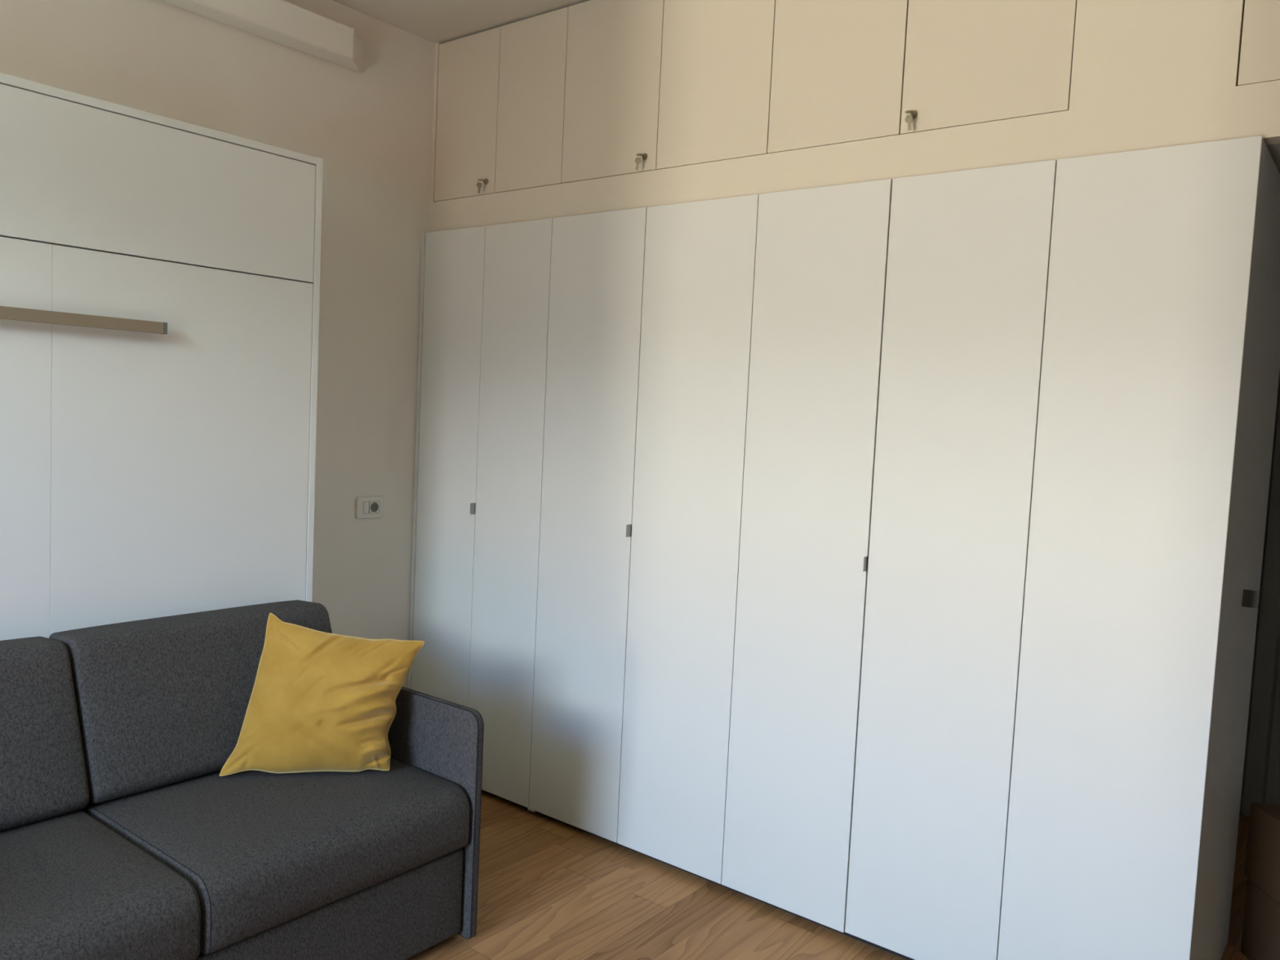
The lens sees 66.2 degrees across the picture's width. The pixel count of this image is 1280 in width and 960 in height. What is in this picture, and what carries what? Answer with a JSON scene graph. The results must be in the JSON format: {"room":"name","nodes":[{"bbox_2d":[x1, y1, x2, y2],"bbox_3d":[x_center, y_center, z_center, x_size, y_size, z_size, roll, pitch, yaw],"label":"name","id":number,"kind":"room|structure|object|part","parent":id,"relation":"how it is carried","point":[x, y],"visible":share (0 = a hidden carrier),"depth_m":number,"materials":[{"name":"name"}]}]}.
{"room":"living room","nodes":[
{"label":"living room","id":0,"kind":"room"},
{"bbox_2d":[0,0,435,688],"bbox_3d":[-1.656,-0.247,3.053,0.200,2.861,6.650,6,5,38],"label":"wall","id":1,"kind":"structure","parent":0,"point":[371,129],"depth_m":3.58,"materials":[{"name":"beige paint"}]},
{"bbox_2d":[159,0,363,72],"bbox_3d":[-1.864,-1.488,2.387,0.094,0.107,2.907,6,5,38],"label":"duct cover","id":2,"kind":"object","parent":1,"relation":"attached to","point":[282,22],"visible":1,"depth_m":3.23,"materials":[{"name":"beige paint"}]},
{"bbox_2d":[355,495,383,519],"bbox_3d":[-1.025,0.104,3.733,0.012,0.084,0.124,6,5,38],"label":"wall socket","id":3,"kind":"object","parent":1,"relation":"attached to","point":[366,507],"visible":1,"depth_m":3.73,"materials":[{"name":"white plastic"}]},
{"bbox_2d":[332,0,589,44],"bbox_3d":[-0.122,-1.525,0.698,5.300,0.150,4.900,6,5,38],"label":"ceiling","id":4,"kind":"structure","parent":0,"point":[442,21],"depth_m":3.51,"materials":[{"name":"paint"}]},
{"bbox_2d":[406,791,1248,959],"bbox_3d":[0.215,1.442,1.510,5.300,0.120,6.850,6,5,38],"label":"floor","id":5,"kind":"structure","parent":0,"point":[549,888],"depth_m":2.91,"materials":[{"name":"brown wood"}]},
{"bbox_2d":[0,72,323,640],"bbox_3d":[-1.651,0.108,2.614,0.399,2.213,1.579,6,5,38],"label":"bed","id":6,"kind":"object","parent":5,"relation":"on","point":[160,275],"visible":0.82,"depth_m":2.69,"materials":[{"name":"white wood"}]},
{"bbox_3d":[-1.494,-0.779,2.464,0.022,0.359,1.531,6,5,38],"label":"panel","id":7,"kind":"part","parent":6,"relation":"part of","materials":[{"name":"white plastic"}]},
{"bbox_3d":[-1.616,-0.985,2.553,0.358,0.022,1.535,6,5,38],"label":"panel","id":8,"kind":"part","parent":6,"relation":"part of","materials":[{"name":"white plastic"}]},
{"bbox_3d":[-1.187,0.087,3.239,0.358,2.213,0.022,6,5,38],"label":"panel","id":9,"kind":"part","parent":6,"relation":"part of","materials":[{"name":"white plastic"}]},
{"bbox_2d":[0,600,484,959],"bbox_3d":[-1.228,0.836,2.305,0.819,0.844,1.551,6,5,38],"label":"sofa","id":10,"kind":"object","parent":5,"relation":"on","point":[122,837],"visible":0.84,"depth_m":2.40,"materials":[{"name":"grey fabric"}]},
{"bbox_2d":[0,636,89,831],"bbox_3d":[-1.653,0.606,2.161,0.292,0.398,0.731,6,5,38],"label":"cushion","id":11,"kind":"object","parent":10,"relation":"on","point":[45,727],"depth_m":2.33,"materials":[{"name":"grey fabric"}]},
{"bbox_2d":[0,809,200,959],"bbox_3d":[-1.411,0.906,1.975,0.691,0.174,0.740,6,5,38],"label":"seat cushion","id":12,"kind":"object","parent":10,"relation":"on","point":[75,884],"depth_m":2.02,"materials":[{"name":"grey fabric"}]},
{"bbox_2d":[48,600,332,804],"bbox_3d":[-1.196,0.584,2.742,0.292,0.398,0.731,6,5,38],"label":"cushion","id":13,"kind":"object","parent":10,"relation":"on","point":[161,704],"depth_m":2.56,"materials":[{"name":"grey fabric"}]},
{"bbox_2d":[81,757,470,954],"bbox_3d":[-0.949,0.888,2.564,0.691,0.174,0.740,6,5,38],"label":"seat cushion","id":14,"kind":"object","parent":10,"relation":"on","point":[261,854],"depth_m":2.38,"materials":[{"name":"grey fabric"}]},
{"bbox_2d":[218,613,424,776],"bbox_3d":[-0.859,0.591,2.680,0.489,0.401,0.198,3,4,2],"label":"cushion","id":15,"kind":"object","parent":10,"relation":"on","point":[319,700],"visible":1,"depth_m":2.65,"materials":[{"name":"yellow fabric"}]},
{"bbox_3d":[-0.762,0.908,2.911,0.818,0.630,0.026,6,5,38],"label":"armrest","id":16,"kind":"part","parent":10,"relation":"part of","materials":[{"name":"grey fabric"}]},
{"bbox_2d":[407,135,1279,959],"bbox_3d":[0.436,0.200,3.324,2.820,2.129,0.784,6,5,38],"label":"wardrobe","id":17,"kind":"object","parent":5,"relation":"on","point":[876,563],"visible":0.91,"depth_m":2.68,"materials":[{"name":"white wood"}]},
{"bbox_3d":[-0.744,0.098,3.790,0.335,2.099,0.020,6,5,38],"label":"door","id":18,"kind":"part","parent":17,"relation":"part of","materials":[{"name":"white laminate"}]},
{"bbox_3d":[-0.624,0.107,3.672,0.002,0.041,0.028,6,5,38],"label":"door pull","id":19,"kind":"part","parent":17,"relation":"part of","materials":[{"name":"metal"}]},
{"bbox_3d":[-0.479,0.125,3.584,0.334,2.099,0.020,6,5,38],"label":"door","id":20,"kind":"part","parent":17,"relation":"part of","materials":[{"name":"white laminate"}]},
{"bbox_3d":[-0.185,0.154,3.354,0.410,2.099,0.020,6,5,38],"label":"door","id":21,"kind":"part","parent":17,"relation":"part of","materials":[{"name":"white laminate"}]},
{"bbox_3d":[-0.036,0.166,3.213,0.002,0.041,0.028,6,5,38],"label":"door pull","id":22,"kind":"part","parent":17,"relation":"part of","materials":[{"name":"metal"}]},
{"bbox_3d":[0.141,0.187,3.099,0.415,2.099,0.020,6,5,38],"label":"door","id":23,"kind":"part","parent":17,"relation":"part of","materials":[{"name":"white laminate"}]},
{"bbox_3d":[0.392,1.243,3.422,2.740,0.034,0.694,6,5,38],"label":"kick plate","id":24,"kind":"part","parent":17,"relation":"part of","materials":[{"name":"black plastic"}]},
{"bbox_3d":[0.469,0.220,2.843,0.413,2.099,0.020,6,5,38],"label":"door","id":25,"kind":"part","parent":17,"relation":"part of","materials":[{"name":"white laminate"}]},
{"bbox_3d":[0.620,0.231,2.704,0.002,0.041,0.022,6,5,38],"label":"door pull","id":26,"kind":"part","parent":17,"relation":"part of","materials":[{"name":"metal"}]},
{"bbox_3d":[0.799,0.251,2.586,0.419,2.095,0.020,6,5,38],"label":"door","id":27,"kind":"part","parent":17,"relation":"part of","materials":[{"name":"white laminate"}]},
{"bbox_3d":[1.131,0.286,2.326,0.423,2.099,0.020,6,5,38],"label":"door","id":28,"kind":"part","parent":17,"relation":"part of","materials":[{"name":"white laminate"}]},
{"bbox_3d":[1.409,0.304,2.353,0.017,2.110,0.362,6,5,38],"label":"door","id":29,"kind":"part","parent":17,"relation":"part of","materials":[{"name":"grey laminate"}]},
{"bbox_3d":[1.638,0.295,2.645,0.017,2.110,0.373,6,5,38],"label":"door","id":30,"kind":"part","parent":17,"relation":"part of","materials":[{"name":"grey laminate"}]},
{"bbox_3d":[1.540,0.300,2.482,0.037,0.044,0.002,6,5,38],"label":"door pull","id":31,"kind":"part","parent":17,"relation":"part of","materials":[{"name":"metal"}]},
{"bbox_2d":[1240,879,1279,959],"bbox_3d":[1.893,1.274,2.618,0.321,0.222,0.420,3,4,1],"label":"cardboard box","id":32,"kind":"object","parent":5,"relation":"on","point":[1260,936],"visible":0.9,"depth_m":2.75,"materials":[{"name":"brown cardboard"}]},
{"bbox_2d":[1244,802,1279,903],"bbox_3d":[1.898,1.053,2.610,0.321,0.217,0.420,3,4,1],"label":"cardboard box","id":33,"kind":"object","parent":32,"relation":"on","point":[1262,864],"visible":1,"depth_m":2.75,"materials":[{"name":"brown cardboard"}]},
{"bbox_2d":[429,0,1279,231],"bbox_3d":[1.242,-1.142,2.493,4.900,0.728,0.412,6,5,38],"label":"wall","id":34,"kind":"structure","parent":0,"point":[1146,73],"depth_m":2.38,"materials":[{"name":"beige paint"}]},
{"bbox_2d":[434,0,1076,201],"bbox_3d":[0.144,-1.296,3.110,2.356,0.605,0.055,6,5,38],"label":"upper cabinet","id":35,"kind":"object","parent":34,"relation":"attached to","point":[574,93],"visible":0.95,"depth_m":3.01,"materials":[{"name":"beige paint"}]},
{"bbox_3d":[-0.651,-1.373,3.721,0.339,0.598,0.020,6,5,38],"label":"door","id":36,"kind":"part","parent":35,"relation":"part of","materials":[{"name":"beige paint"}]},
{"bbox_2d":[476,178,484,193],"bbox_3d":[-0.586,-1.085,3.638,0.023,0.052,0.042,6,5,38],"label":"key","id":37,"kind":"object","parent":35,"relation":"attached to","point":[479,184],"visible":1,"depth_m":3.63,"materials":[{"name":"silver metal"}]},
{"bbox_3d":[-0.386,-1.346,3.514,0.332,0.598,0.021,6,5,38],"label":"door","id":38,"kind":"part","parent":35,"relation":"part of","materials":[{"name":"beige paint"}]},
{"bbox_3d":[-0.092,-1.317,3.284,0.413,0.598,0.021,6,5,38],"label":"door","id":39,"kind":"part","parent":35,"relation":"part of","materials":[{"name":"beige paint"}]},
{"bbox_2d":[635,153,644,169],"bbox_3d":[0.002,-1.026,3.179,0.023,0.052,0.041,6,5,38],"label":"key","id":40,"kind":"object","parent":35,"relation":"attached to","point":[637,160],"visible":1,"depth_m":3.17,"materials":[{"name":"silver metal"}]},
{"bbox_3d":[0.234,-1.284,3.030,0.412,0.598,0.021,6,5,38],"label":"door","id":41,"kind":"part","parent":35,"relation":"part of","materials":[{"name":"beige paint"}]},
{"bbox_3d":[0.559,-1.251,2.775,0.412,0.598,0.021,6,5,38],"label":"door","id":42,"kind":"part","parent":35,"relation":"part of","materials":[{"name":"beige paint"}]},
{"bbox_2d":[905,110,914,130],"bbox_3d":[0.720,-0.955,2.618,0.024,0.052,0.041,6,5,38],"label":"key","id":43,"kind":"object","parent":35,"relation":"attached to","point":[908,118],"visible":1,"depth_m":2.61,"materials":[{"name":"silver metal"}]},
{"bbox_3d":[0.893,-1.218,2.514,0.431,0.598,0.021,6,5,38],"label":"door","id":44,"kind":"part","parent":35,"relation":"part of","materials":[{"name":"beige paint"}]},
{"bbox_2d":[1237,0,1279,85],"bbox_3d":[1.597,-1.151,1.981,0.633,0.605,0.046,6,5,38],"label":"upper cabinet","id":45,"kind":"object","parent":34,"relation":"attached to","point":[1260,54],"visible":0.96,"depth_m":2.15,"materials":[{"name":"beige paint"}]},
{"bbox_2d":[1239,370,1279,812],"bbox_3d":[2.667,0.091,3.009,3.100,2.600,1.400,6,5,38],"label":"wall","id":46,"kind":"structure","parent":0,"point":[1278,388],"depth_m":3.84,"materials":[{"name":"paint"}]},
{"bbox_2d":[1241,394,1279,817],"bbox_3d":[2.822,0.315,3.511,0.997,2.100,0.030,6,5,38],"label":"door","id":47,"kind":"structure","parent":46,"relation":"in","point":[1269,610],"depth_m":3.81,"materials":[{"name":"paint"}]},
{"bbox_2d":[1266,143,1279,173],"bbox_3d":[2.494,-0.790,2.674,3.100,0.120,2.100,6,5,38],"label":"ceiling","id":48,"kind":"structure","parent":0,"point":[1274,149],"depth_m":2.25,"materials":[{"name":"paint"}]}
]}

